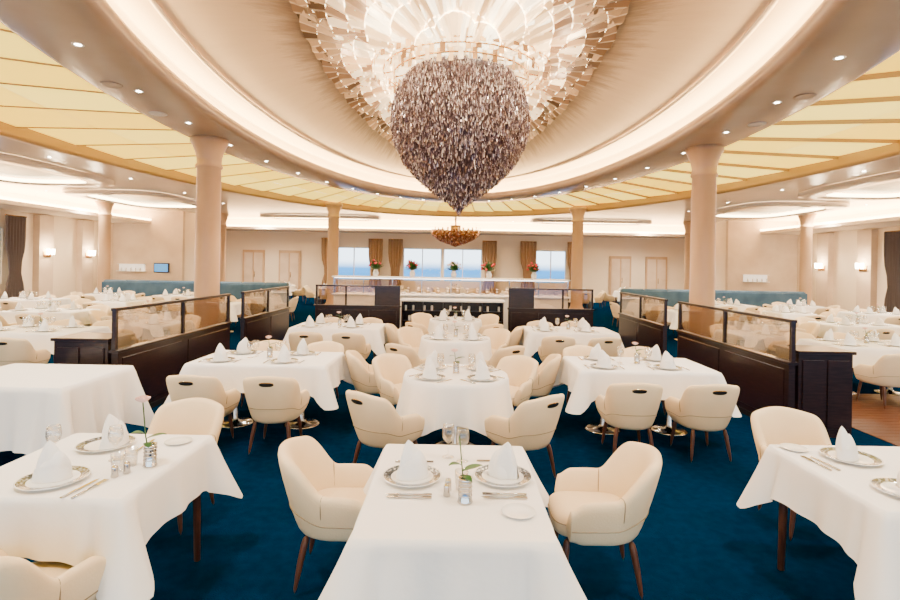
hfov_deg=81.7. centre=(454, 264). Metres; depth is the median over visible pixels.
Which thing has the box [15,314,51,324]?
dining chair
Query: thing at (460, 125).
crystal chandelier
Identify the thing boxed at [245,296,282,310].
dining table
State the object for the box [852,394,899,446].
floor
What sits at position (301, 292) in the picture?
dining chair
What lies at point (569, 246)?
curtain
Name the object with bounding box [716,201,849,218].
trim
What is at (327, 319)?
dining chair
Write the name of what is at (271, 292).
place settings
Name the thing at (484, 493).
fork
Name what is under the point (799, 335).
dining chair
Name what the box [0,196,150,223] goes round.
trim
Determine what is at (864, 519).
dining table
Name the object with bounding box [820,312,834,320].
dining chair
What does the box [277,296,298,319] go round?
dining chair
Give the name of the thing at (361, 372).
dining chair
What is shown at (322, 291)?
dining chair
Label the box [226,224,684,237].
trim
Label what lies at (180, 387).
dining chair
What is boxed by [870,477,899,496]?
dinner plate
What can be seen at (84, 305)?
dining chair
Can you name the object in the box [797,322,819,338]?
dining chair
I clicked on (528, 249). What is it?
curtain
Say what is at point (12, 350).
dining chair
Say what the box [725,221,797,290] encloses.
wall
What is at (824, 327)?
dining table
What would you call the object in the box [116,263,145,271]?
display shelf
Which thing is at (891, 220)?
trim
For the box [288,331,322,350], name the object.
dining chair
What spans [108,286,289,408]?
divider
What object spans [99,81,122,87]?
ceiling vent
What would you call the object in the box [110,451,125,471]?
water tumbler
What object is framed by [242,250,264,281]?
door
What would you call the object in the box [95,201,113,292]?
column
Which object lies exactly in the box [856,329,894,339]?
dining chair
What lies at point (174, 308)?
dining chair
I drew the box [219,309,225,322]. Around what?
dining chair
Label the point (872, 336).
place settings
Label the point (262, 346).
dining chair
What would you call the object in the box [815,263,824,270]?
wall sconce
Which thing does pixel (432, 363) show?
place settings
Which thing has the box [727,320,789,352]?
dining table
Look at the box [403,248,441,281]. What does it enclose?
window
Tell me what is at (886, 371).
dining chair
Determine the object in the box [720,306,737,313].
dining chair
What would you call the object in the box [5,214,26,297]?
curtain
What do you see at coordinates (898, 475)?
folded napkin
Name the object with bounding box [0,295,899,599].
floor
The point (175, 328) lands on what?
dining chair
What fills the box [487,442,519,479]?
folded napkin
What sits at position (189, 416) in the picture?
dining chair
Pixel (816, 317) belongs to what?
dining chair
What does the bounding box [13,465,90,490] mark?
dinner plate
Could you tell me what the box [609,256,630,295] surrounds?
door
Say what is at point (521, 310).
divider
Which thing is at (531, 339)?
dining table
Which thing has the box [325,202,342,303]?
column
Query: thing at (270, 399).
dining chair
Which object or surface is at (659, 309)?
dining chair
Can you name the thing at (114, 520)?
dining table
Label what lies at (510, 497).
table knife
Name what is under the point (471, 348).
dining table
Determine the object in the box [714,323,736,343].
dining chair
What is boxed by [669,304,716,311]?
place settings
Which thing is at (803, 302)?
place settings
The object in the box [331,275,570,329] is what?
station
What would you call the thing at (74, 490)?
table knife
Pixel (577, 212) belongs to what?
column
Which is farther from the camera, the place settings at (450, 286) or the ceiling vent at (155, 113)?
the place settings at (450, 286)
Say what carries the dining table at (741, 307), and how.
on the floor at (694, 541)
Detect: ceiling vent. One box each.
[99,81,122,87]
[149,111,167,116]
[747,122,765,126]
[793,93,816,99]
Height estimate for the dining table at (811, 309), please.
0.755 m
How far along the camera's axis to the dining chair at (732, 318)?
11.81 m
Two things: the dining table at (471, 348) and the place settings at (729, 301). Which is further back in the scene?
the place settings at (729, 301)
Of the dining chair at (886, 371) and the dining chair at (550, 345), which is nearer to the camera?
the dining chair at (886, 371)
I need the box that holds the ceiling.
[0,0,899,226]
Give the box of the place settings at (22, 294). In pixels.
[0,289,53,299]
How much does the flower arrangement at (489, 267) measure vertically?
0.476 m
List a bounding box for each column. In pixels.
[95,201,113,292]
[190,135,228,328]
[220,213,228,281]
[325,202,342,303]
[569,206,586,308]
[683,221,690,289]
[685,144,724,337]
[798,213,816,304]
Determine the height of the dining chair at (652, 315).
0.778 m
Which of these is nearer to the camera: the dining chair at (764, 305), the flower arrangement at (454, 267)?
the flower arrangement at (454, 267)
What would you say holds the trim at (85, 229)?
attached to the wall at (65, 228)
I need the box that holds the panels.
[0,23,899,211]
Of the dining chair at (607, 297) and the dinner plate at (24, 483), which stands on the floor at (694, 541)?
the dining chair at (607, 297)
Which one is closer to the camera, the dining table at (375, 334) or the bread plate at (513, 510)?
the bread plate at (513, 510)
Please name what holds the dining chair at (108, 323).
on the floor at (694, 541)
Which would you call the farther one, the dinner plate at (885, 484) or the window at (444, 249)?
the window at (444, 249)
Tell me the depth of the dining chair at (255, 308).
15.16 m
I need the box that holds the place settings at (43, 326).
[0,313,89,331]
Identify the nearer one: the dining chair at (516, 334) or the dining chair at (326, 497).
the dining chair at (326, 497)
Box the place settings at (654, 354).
[578,342,689,370]
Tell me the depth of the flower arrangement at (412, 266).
14.38 m
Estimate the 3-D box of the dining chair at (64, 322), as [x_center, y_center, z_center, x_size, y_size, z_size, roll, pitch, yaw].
[-6.732,1.332,8.817,0.556,0.778,0.646,1,0,1]
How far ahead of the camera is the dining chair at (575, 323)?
10.14 m
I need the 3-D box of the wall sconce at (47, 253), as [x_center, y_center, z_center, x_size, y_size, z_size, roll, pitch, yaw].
[-15.829,-0.466,20.300,0.230,0.320,0.376,1,0,0]
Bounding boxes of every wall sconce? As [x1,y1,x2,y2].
[43,249,54,256]
[85,250,95,257]
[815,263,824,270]
[855,263,866,270]
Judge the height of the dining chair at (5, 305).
0.778 m
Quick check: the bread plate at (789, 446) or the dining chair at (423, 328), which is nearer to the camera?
the bread plate at (789, 446)
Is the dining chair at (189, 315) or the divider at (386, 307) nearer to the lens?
the divider at (386, 307)
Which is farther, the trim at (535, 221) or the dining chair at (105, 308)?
the trim at (535, 221)
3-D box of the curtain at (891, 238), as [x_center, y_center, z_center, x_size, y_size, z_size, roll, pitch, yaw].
[15.975,0.414,18.900,0.133,3.330,0.900,1,0,0]
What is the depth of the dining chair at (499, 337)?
8.78 m
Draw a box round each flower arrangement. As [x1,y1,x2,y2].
[368,259,382,275]
[405,259,419,276]
[446,260,460,277]
[480,262,495,277]
[527,262,540,278]
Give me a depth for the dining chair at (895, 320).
12.82 m
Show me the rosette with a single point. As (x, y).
(345, 36)
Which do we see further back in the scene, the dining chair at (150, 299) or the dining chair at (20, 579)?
the dining chair at (150, 299)
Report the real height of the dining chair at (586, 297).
0.778 m
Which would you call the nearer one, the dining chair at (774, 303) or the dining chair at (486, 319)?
the dining chair at (486, 319)
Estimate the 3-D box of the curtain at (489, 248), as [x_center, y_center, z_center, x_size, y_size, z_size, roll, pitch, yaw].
[1.896,0.243,28.750,0.800,3.180,0.114,1,0,0]
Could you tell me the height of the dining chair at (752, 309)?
0.778 m
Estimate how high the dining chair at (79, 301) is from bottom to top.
0.778 m
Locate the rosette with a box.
[289,0,630,145]
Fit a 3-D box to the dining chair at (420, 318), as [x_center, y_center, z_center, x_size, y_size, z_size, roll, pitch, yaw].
[-0.639,1.439,11.199,0.557,0.778,0.646,1,0,-31]
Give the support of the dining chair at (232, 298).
on the floor at (694, 541)
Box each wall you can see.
[0,192,112,297]
[112,210,184,280]
[184,211,195,280]
[225,219,684,295]
[715,221,725,289]
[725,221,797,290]
[797,209,899,311]
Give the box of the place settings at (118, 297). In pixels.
[98,291,138,301]
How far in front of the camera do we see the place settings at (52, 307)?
10.92 m
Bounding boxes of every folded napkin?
[31,440,72,482]
[99,414,128,449]
[396,440,428,480]
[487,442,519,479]
[835,426,858,461]
[895,470,899,487]
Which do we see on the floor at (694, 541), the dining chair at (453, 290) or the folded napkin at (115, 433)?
the dining chair at (453, 290)
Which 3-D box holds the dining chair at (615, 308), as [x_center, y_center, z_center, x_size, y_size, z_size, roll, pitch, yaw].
[5.143,1.540,16.204,0.646,0.778,0.557,1,0,-5]
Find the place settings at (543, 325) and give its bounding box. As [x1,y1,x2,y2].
[531,315,597,331]
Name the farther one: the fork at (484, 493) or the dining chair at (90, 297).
the dining chair at (90, 297)
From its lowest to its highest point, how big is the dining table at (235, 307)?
0.755 m
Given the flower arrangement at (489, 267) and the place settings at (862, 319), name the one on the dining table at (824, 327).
the place settings at (862, 319)
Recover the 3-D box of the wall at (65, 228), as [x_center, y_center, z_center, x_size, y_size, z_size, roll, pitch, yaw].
[-16.291,-0.634,9.300,0.200,4.400,30.600,1,0,0]
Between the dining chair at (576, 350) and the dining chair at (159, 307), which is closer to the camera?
the dining chair at (576, 350)
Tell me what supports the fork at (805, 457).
on the dining table at (864, 519)
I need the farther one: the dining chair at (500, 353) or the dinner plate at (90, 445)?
the dining chair at (500, 353)
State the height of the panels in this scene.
0.050 m
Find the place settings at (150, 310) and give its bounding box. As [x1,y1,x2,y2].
[122,300,174,313]
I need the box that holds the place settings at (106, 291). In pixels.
[87,286,124,293]
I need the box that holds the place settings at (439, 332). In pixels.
[426,321,485,341]
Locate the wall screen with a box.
[154,263,169,272]
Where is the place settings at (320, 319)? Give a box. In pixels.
[297,311,370,327]
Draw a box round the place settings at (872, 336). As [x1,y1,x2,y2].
[814,327,899,346]
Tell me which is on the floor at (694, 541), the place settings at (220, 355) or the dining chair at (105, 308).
the dining chair at (105, 308)
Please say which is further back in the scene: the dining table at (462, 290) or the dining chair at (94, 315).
the dining table at (462, 290)
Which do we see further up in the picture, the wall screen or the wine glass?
the wall screen
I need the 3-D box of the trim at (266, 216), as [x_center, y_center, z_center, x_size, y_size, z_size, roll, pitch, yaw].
[-6.760,-2.381,26.300,6.000,0.125,1.800,1,0,0]
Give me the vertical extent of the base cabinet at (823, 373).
0.965 m
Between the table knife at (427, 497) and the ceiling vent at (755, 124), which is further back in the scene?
the ceiling vent at (755, 124)
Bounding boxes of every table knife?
[60,478,99,497]
[385,496,431,498]
[386,493,431,495]
[481,496,527,498]
[810,456,840,470]
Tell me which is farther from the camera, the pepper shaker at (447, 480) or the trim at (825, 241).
the trim at (825, 241)
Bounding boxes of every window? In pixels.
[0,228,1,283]
[338,247,370,280]
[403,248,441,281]
[443,249,481,281]
[535,250,565,283]
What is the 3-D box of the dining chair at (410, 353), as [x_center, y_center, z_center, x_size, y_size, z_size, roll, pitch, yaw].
[-0.641,1.439,7.173,0.556,0.778,0.646,1,0,36]
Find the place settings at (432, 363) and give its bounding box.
[408,348,502,383]
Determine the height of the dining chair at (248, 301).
0.778 m
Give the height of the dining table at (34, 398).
0.755 m
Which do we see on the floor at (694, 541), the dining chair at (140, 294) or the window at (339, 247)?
the dining chair at (140, 294)
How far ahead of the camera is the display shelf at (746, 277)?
24.56 m
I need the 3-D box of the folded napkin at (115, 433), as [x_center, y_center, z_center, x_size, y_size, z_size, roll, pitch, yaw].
[-1.991,0.961,3.048,0.107,0.185,0.171,1,0,21]
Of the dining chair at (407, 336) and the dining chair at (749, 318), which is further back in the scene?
the dining chair at (749, 318)
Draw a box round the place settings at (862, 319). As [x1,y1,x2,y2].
[818,312,889,325]
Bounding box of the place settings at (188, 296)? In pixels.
[186,296,232,303]
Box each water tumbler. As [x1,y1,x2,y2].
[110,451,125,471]
[124,447,138,465]
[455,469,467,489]
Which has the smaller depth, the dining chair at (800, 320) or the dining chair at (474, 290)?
the dining chair at (800, 320)
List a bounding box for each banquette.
[102,279,292,313]
[616,288,806,319]
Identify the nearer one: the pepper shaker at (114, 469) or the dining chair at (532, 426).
the pepper shaker at (114, 469)
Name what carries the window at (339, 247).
in the wall at (597, 251)
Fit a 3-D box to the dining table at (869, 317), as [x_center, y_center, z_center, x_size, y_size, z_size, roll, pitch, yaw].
[11.316,1.670,13.896,1.828,0.755,1.230,1,0,0]
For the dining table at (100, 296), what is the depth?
16.05 m
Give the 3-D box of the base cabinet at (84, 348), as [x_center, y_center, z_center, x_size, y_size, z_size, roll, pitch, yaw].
[-4.163,1.295,5.990,0.640,0.965,0.480,1,0,0]
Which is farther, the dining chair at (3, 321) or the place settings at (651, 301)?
the place settings at (651, 301)
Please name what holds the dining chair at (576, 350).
on the floor at (694, 541)
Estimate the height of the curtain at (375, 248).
3.180 m
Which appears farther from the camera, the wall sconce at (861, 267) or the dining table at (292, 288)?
the dining table at (292, 288)
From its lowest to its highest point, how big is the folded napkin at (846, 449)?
0.185 m
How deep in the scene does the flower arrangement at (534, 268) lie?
14.38 m
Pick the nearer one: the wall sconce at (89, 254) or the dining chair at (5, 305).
the dining chair at (5, 305)
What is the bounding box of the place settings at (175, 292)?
[161,287,192,295]
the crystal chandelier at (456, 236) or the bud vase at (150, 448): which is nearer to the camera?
the bud vase at (150, 448)
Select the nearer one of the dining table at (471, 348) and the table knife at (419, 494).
the table knife at (419, 494)
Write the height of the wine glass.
0.185 m
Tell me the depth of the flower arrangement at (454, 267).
14.39 m
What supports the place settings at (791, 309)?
on the dining table at (793, 316)
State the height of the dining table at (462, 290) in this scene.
0.755 m
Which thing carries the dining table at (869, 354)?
on the floor at (694, 541)
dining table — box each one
[0,297,71,307]
[0,308,99,324]
[0,325,111,353]
[0,363,153,454]
[0,433,242,599]
[84,293,130,300]
[92,300,147,312]
[118,310,180,341]
[153,294,193,300]
[163,350,352,429]
[174,301,251,331]
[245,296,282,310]
[283,322,388,354]
[289,285,296,296]
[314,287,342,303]
[318,444,586,599]
[396,364,513,444]
[418,333,491,363]
[428,317,481,332]
[444,287,465,293]
[518,326,624,356]
[553,356,741,435]
[565,291,594,308]
[612,291,619,302]
[625,302,663,316]
[656,309,734,339]
[715,304,756,310]
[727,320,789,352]
[736,444,899,599]
[761,311,816,324]
[778,304,824,313]
[796,339,899,395]
[808,321,899,337]
[836,311,899,321]
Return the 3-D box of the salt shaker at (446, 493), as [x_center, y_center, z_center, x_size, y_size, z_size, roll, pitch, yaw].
[-0.038,1.062,2.460,0.036,0.062,0.036,1,0,0]
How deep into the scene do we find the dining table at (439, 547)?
2.06 m
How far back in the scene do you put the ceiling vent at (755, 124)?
8.60 m
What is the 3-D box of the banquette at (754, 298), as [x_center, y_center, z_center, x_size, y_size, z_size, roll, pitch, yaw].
[9.126,1.450,18.700,6.540,1.120,0.800,1,0,0]
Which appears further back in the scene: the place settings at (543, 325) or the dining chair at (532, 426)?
the place settings at (543, 325)
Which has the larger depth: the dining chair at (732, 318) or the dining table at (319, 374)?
the dining chair at (732, 318)
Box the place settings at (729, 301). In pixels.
[715,297,739,304]
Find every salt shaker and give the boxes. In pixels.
[123,461,130,473]
[443,483,449,496]
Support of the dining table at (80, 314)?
on the floor at (694, 541)
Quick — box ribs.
[0,28,899,211]
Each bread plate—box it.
[164,436,192,444]
[501,503,535,518]
[780,443,808,451]
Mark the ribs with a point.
(882, 75)
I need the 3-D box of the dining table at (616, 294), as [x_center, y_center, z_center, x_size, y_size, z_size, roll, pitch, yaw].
[7.988,1.612,24.203,1.183,0.755,1.228,1,0,0]
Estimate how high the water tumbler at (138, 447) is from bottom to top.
0.090 m
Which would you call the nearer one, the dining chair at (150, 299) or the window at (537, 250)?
the dining chair at (150, 299)
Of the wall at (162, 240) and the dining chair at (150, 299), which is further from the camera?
the wall at (162, 240)
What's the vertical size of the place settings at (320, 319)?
0.248 m
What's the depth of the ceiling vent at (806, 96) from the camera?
7.19 m
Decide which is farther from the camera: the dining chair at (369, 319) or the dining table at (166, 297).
the dining table at (166, 297)
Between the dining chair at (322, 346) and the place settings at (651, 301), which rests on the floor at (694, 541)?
the dining chair at (322, 346)
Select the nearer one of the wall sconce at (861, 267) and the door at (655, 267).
the wall sconce at (861, 267)
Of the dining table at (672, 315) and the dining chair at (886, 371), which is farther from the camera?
the dining table at (672, 315)
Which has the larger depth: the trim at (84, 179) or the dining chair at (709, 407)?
the trim at (84, 179)
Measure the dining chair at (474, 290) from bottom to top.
0.778 m
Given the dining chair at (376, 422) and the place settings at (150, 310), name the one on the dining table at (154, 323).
the place settings at (150, 310)
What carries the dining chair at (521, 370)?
on the floor at (694, 541)
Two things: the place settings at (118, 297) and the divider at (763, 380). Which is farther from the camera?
the place settings at (118, 297)
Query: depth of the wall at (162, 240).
24.60 m
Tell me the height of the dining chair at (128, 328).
0.778 m
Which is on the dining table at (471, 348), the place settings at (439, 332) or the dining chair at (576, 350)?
the place settings at (439, 332)
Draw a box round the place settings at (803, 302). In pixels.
[782,298,815,305]
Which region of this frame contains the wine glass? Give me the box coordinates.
[442,424,454,457]
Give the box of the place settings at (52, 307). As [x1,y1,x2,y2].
[5,298,85,311]
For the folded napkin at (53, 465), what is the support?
on the dinner plate at (24, 483)
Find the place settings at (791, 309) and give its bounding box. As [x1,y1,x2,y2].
[770,303,808,312]
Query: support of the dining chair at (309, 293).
on the floor at (694, 541)
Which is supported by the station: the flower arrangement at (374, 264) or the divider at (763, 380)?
the flower arrangement at (374, 264)
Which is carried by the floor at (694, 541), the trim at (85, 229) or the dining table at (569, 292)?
the dining table at (569, 292)
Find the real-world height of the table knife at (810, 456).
0.006 m
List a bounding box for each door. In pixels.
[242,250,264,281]
[278,250,300,289]
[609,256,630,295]
[645,257,666,289]
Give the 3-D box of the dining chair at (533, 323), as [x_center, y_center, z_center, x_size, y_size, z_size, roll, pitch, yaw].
[1.635,1.478,9.917,0.557,0.778,0.646,1,0,4]
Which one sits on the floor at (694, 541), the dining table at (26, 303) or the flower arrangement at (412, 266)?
the dining table at (26, 303)
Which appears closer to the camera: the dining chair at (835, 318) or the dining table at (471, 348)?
the dining table at (471, 348)
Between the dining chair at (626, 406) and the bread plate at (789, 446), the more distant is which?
the dining chair at (626, 406)
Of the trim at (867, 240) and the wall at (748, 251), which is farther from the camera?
the wall at (748, 251)
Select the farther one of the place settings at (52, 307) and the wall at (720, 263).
the wall at (720, 263)
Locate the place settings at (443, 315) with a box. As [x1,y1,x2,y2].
[432,307,478,321]
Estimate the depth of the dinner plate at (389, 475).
2.63 m
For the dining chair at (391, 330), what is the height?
0.778 m
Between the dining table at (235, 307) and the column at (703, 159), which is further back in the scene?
the dining table at (235, 307)
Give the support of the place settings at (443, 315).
on the dining table at (433, 324)
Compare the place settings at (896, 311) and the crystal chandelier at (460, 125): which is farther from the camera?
the place settings at (896, 311)
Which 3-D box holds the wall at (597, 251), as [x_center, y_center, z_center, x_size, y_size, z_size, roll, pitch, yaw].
[0.006,-0.350,29.100,26.400,4.400,0.200,1,0,0]
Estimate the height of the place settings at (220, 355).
0.248 m
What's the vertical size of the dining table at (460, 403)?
0.755 m
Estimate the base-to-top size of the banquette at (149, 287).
1.120 m
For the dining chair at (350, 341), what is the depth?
8.00 m
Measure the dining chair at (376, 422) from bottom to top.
0.778 m
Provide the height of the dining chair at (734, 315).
0.778 m
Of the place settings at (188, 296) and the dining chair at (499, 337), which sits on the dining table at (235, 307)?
the place settings at (188, 296)
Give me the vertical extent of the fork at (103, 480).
0.012 m
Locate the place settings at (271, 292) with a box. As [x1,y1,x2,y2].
[247,291,276,297]
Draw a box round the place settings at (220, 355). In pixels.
[198,335,320,363]
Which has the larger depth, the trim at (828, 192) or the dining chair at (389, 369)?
the trim at (828, 192)
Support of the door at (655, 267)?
in the wall at (597, 251)
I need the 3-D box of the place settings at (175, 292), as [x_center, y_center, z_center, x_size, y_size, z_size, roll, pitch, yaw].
[-8.591,0.820,16.350,1.154,0.248,0.803,1,0,0]
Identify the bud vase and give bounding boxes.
[131,395,165,467]
[449,436,482,504]
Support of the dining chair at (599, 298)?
on the floor at (694, 541)
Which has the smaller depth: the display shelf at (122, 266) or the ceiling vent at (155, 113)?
the ceiling vent at (155, 113)
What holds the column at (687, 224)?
on the floor at (694, 541)
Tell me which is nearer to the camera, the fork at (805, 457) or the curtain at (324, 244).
the fork at (805, 457)
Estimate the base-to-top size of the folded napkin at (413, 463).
0.185 m
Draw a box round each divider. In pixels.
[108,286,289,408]
[314,284,400,343]
[507,288,593,345]
[618,292,797,417]
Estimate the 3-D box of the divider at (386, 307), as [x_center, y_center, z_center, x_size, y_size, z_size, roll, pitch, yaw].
[-2.245,1.139,12.000,1.990,1.345,0.120,1,0,0]
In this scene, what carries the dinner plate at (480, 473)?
on the dining table at (439, 547)
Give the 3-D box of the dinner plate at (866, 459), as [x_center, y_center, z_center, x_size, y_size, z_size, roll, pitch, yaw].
[2.311,1.124,3.040,0.303,0.019,0.303,1,0,0]
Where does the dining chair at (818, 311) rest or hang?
on the floor at (694, 541)
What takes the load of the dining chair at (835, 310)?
on the floor at (694, 541)
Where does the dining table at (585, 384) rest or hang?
on the floor at (694, 541)
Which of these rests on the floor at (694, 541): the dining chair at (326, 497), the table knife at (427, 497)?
the dining chair at (326, 497)
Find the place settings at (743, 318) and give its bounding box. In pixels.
[735,311,788,324]
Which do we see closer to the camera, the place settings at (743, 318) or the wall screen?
the place settings at (743, 318)
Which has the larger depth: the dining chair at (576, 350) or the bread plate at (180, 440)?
the dining chair at (576, 350)
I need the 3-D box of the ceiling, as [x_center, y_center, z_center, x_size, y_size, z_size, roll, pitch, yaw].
[0.062,-3.559,12.500,36.000,2.580,37.000,1,0,0]
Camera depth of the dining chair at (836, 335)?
9.07 m
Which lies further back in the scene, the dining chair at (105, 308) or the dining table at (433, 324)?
the dining chair at (105, 308)
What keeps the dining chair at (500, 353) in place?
on the floor at (694, 541)
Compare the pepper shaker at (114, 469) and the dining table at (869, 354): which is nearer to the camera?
the pepper shaker at (114, 469)
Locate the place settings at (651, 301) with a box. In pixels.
[631,297,660,303]
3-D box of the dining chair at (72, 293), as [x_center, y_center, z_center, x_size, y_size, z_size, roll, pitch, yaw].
[-11.844,1.243,16.517,0.646,0.778,0.557,1,0,3]
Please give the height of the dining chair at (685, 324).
0.778 m
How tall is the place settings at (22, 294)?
0.248 m
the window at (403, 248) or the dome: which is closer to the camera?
the dome
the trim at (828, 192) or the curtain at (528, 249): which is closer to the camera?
the trim at (828, 192)
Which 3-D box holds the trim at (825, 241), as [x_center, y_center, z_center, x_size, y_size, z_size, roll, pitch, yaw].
[16.071,0.381,22.600,0.250,3.500,0.700,1,0,0]
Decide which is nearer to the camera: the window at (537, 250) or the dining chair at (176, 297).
the dining chair at (176, 297)
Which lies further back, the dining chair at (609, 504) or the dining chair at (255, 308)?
the dining chair at (255, 308)
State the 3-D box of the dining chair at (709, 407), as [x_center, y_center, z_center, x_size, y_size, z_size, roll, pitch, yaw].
[2.438,1.492,5.117,0.556,0.778,0.646,1,0,-2]
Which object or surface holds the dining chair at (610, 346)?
on the floor at (694, 541)
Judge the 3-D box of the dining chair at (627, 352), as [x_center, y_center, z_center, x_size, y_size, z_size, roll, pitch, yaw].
[2.469,1.493,6.778,0.557,0.778,0.646,1,0,6]
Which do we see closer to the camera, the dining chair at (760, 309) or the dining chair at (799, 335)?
the dining chair at (799, 335)
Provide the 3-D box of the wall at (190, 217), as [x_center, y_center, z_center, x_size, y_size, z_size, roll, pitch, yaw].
[-12.992,-0.577,27.000,0.200,4.400,4.400,1,0,0]
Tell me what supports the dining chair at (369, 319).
on the floor at (694, 541)
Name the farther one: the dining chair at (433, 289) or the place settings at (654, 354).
the dining chair at (433, 289)
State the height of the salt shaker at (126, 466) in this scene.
0.062 m
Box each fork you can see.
[71,479,108,498]
[482,492,526,495]
[801,456,831,470]
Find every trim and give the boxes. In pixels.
[0,153,114,186]
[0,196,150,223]
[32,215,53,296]
[62,189,195,209]
[76,220,93,293]
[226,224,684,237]
[260,214,380,220]
[530,219,651,225]
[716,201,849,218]
[760,213,899,234]
[798,171,899,200]
[816,233,833,306]
[856,229,877,311]
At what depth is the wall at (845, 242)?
21.45 m
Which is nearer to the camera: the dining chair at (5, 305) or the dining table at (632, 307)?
the dining chair at (5, 305)
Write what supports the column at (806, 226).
on the floor at (694, 541)
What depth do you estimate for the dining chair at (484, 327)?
9.48 m
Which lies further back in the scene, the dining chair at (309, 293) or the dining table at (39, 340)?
the dining chair at (309, 293)
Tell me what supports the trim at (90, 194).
attached to the ceiling
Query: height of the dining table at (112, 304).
0.755 m
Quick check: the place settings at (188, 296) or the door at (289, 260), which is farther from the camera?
the door at (289, 260)
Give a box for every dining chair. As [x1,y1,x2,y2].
[0,300,23,310]
[0,315,16,326]
[0,337,50,365]
[0,548,105,599]
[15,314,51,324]
[51,319,81,360]
[58,304,81,307]
[62,295,80,300]
[70,292,82,294]
[74,298,91,308]
[77,294,95,300]
[82,302,111,315]
[84,305,109,325]
[88,310,108,324]
[92,320,123,332]
[101,316,142,342]
[135,293,144,297]
[136,297,152,302]
[139,300,164,309]
[147,398,223,535]
[148,296,168,304]
[162,306,180,336]
[166,375,240,437]
[167,304,193,334]
[170,316,192,334]
[171,296,186,303]
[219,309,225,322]
[225,295,236,301]
[234,299,251,325]
[241,340,288,406]
[243,376,309,453]
[245,298,263,314]
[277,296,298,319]
[278,436,372,593]
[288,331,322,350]
[293,285,307,298]
[304,286,315,303]
[307,341,343,399]
[318,288,326,303]
[324,317,343,322]
[332,332,370,359]
[345,350,393,405]
[346,390,424,463]
[363,317,382,357]
[372,353,411,404]
[385,323,398,343]
[385,343,426,367]
[397,326,423,353]
[405,322,429,334]
[411,313,432,329]
[431,286,442,293]
[449,288,459,293]
[466,287,477,293]
[478,314,498,325]
[478,324,503,334]
[482,328,510,354]
[484,394,563,477]
[485,346,524,367]
[496,355,538,405]
[508,326,522,346]
[513,354,560,409]
[527,320,552,357]
[538,336,575,361]
[548,441,661,599]
[560,321,577,326]
[563,345,595,403]
[582,293,590,307]
[588,337,620,356]
[590,292,604,308]
[596,382,662,452]
[601,290,614,305]
[610,302,630,324]
[621,346,665,414]
[645,305,663,321]
[657,306,677,333]
[665,384,739,461]
[682,320,688,330]
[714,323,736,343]
[715,314,740,330]
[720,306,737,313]
[720,316,750,348]
[738,307,762,314]
[744,310,768,320]
[751,406,830,540]
[758,307,771,313]
[763,304,772,307]
[764,328,805,353]
[772,302,785,305]
[784,331,814,344]
[795,317,822,338]
[796,315,825,327]
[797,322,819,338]
[813,307,832,314]
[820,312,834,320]
[829,305,839,308]
[829,308,846,316]
[833,317,841,321]
[833,332,857,370]
[854,354,899,408]
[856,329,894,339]
[884,316,899,325]
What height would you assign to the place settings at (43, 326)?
0.248 m
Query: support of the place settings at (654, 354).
on the dining table at (585, 384)
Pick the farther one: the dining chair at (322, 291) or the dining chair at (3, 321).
the dining chair at (322, 291)
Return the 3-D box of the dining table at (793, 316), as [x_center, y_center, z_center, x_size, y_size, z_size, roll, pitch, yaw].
[8.838,1.627,13.753,1.183,0.755,1.228,1,0,0]
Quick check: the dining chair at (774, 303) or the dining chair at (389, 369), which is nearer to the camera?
the dining chair at (389, 369)
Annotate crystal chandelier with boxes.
[371,35,550,215]
[430,217,480,246]
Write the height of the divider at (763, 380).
1.305 m
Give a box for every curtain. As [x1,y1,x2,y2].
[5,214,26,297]
[321,238,327,286]
[368,239,382,291]
[388,239,402,285]
[482,241,496,294]
[520,241,536,291]
[567,242,571,290]
[884,230,899,311]
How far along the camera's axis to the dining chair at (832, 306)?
16.54 m
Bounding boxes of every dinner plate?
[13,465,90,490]
[74,435,136,451]
[382,464,441,486]
[473,464,531,486]
[819,447,883,465]
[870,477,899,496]
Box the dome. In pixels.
[117,0,812,182]
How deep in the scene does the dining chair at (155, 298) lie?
15.24 m
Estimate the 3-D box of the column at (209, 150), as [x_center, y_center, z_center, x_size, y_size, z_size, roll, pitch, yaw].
[-4.944,-0.386,10.400,0.712,4.300,0.712,1,0,-41]
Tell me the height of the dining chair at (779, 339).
0.778 m
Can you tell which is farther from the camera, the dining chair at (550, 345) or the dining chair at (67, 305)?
the dining chair at (67, 305)
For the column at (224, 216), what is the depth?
25.46 m
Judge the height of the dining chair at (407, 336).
0.778 m
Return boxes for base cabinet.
[50,332,134,364]
[772,344,856,437]
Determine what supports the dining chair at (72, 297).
on the floor at (694, 541)
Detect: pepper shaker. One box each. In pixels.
[110,465,118,477]
[445,478,451,490]
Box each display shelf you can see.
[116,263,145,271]
[742,274,769,282]
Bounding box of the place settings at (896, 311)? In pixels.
[846,304,899,314]
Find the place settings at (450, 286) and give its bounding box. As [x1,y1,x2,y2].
[448,283,461,287]
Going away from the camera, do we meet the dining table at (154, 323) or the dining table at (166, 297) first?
the dining table at (154, 323)
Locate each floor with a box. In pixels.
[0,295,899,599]
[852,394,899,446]
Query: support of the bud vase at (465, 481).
on the dining table at (439, 547)
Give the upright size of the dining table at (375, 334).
0.755 m
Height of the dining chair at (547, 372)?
0.778 m

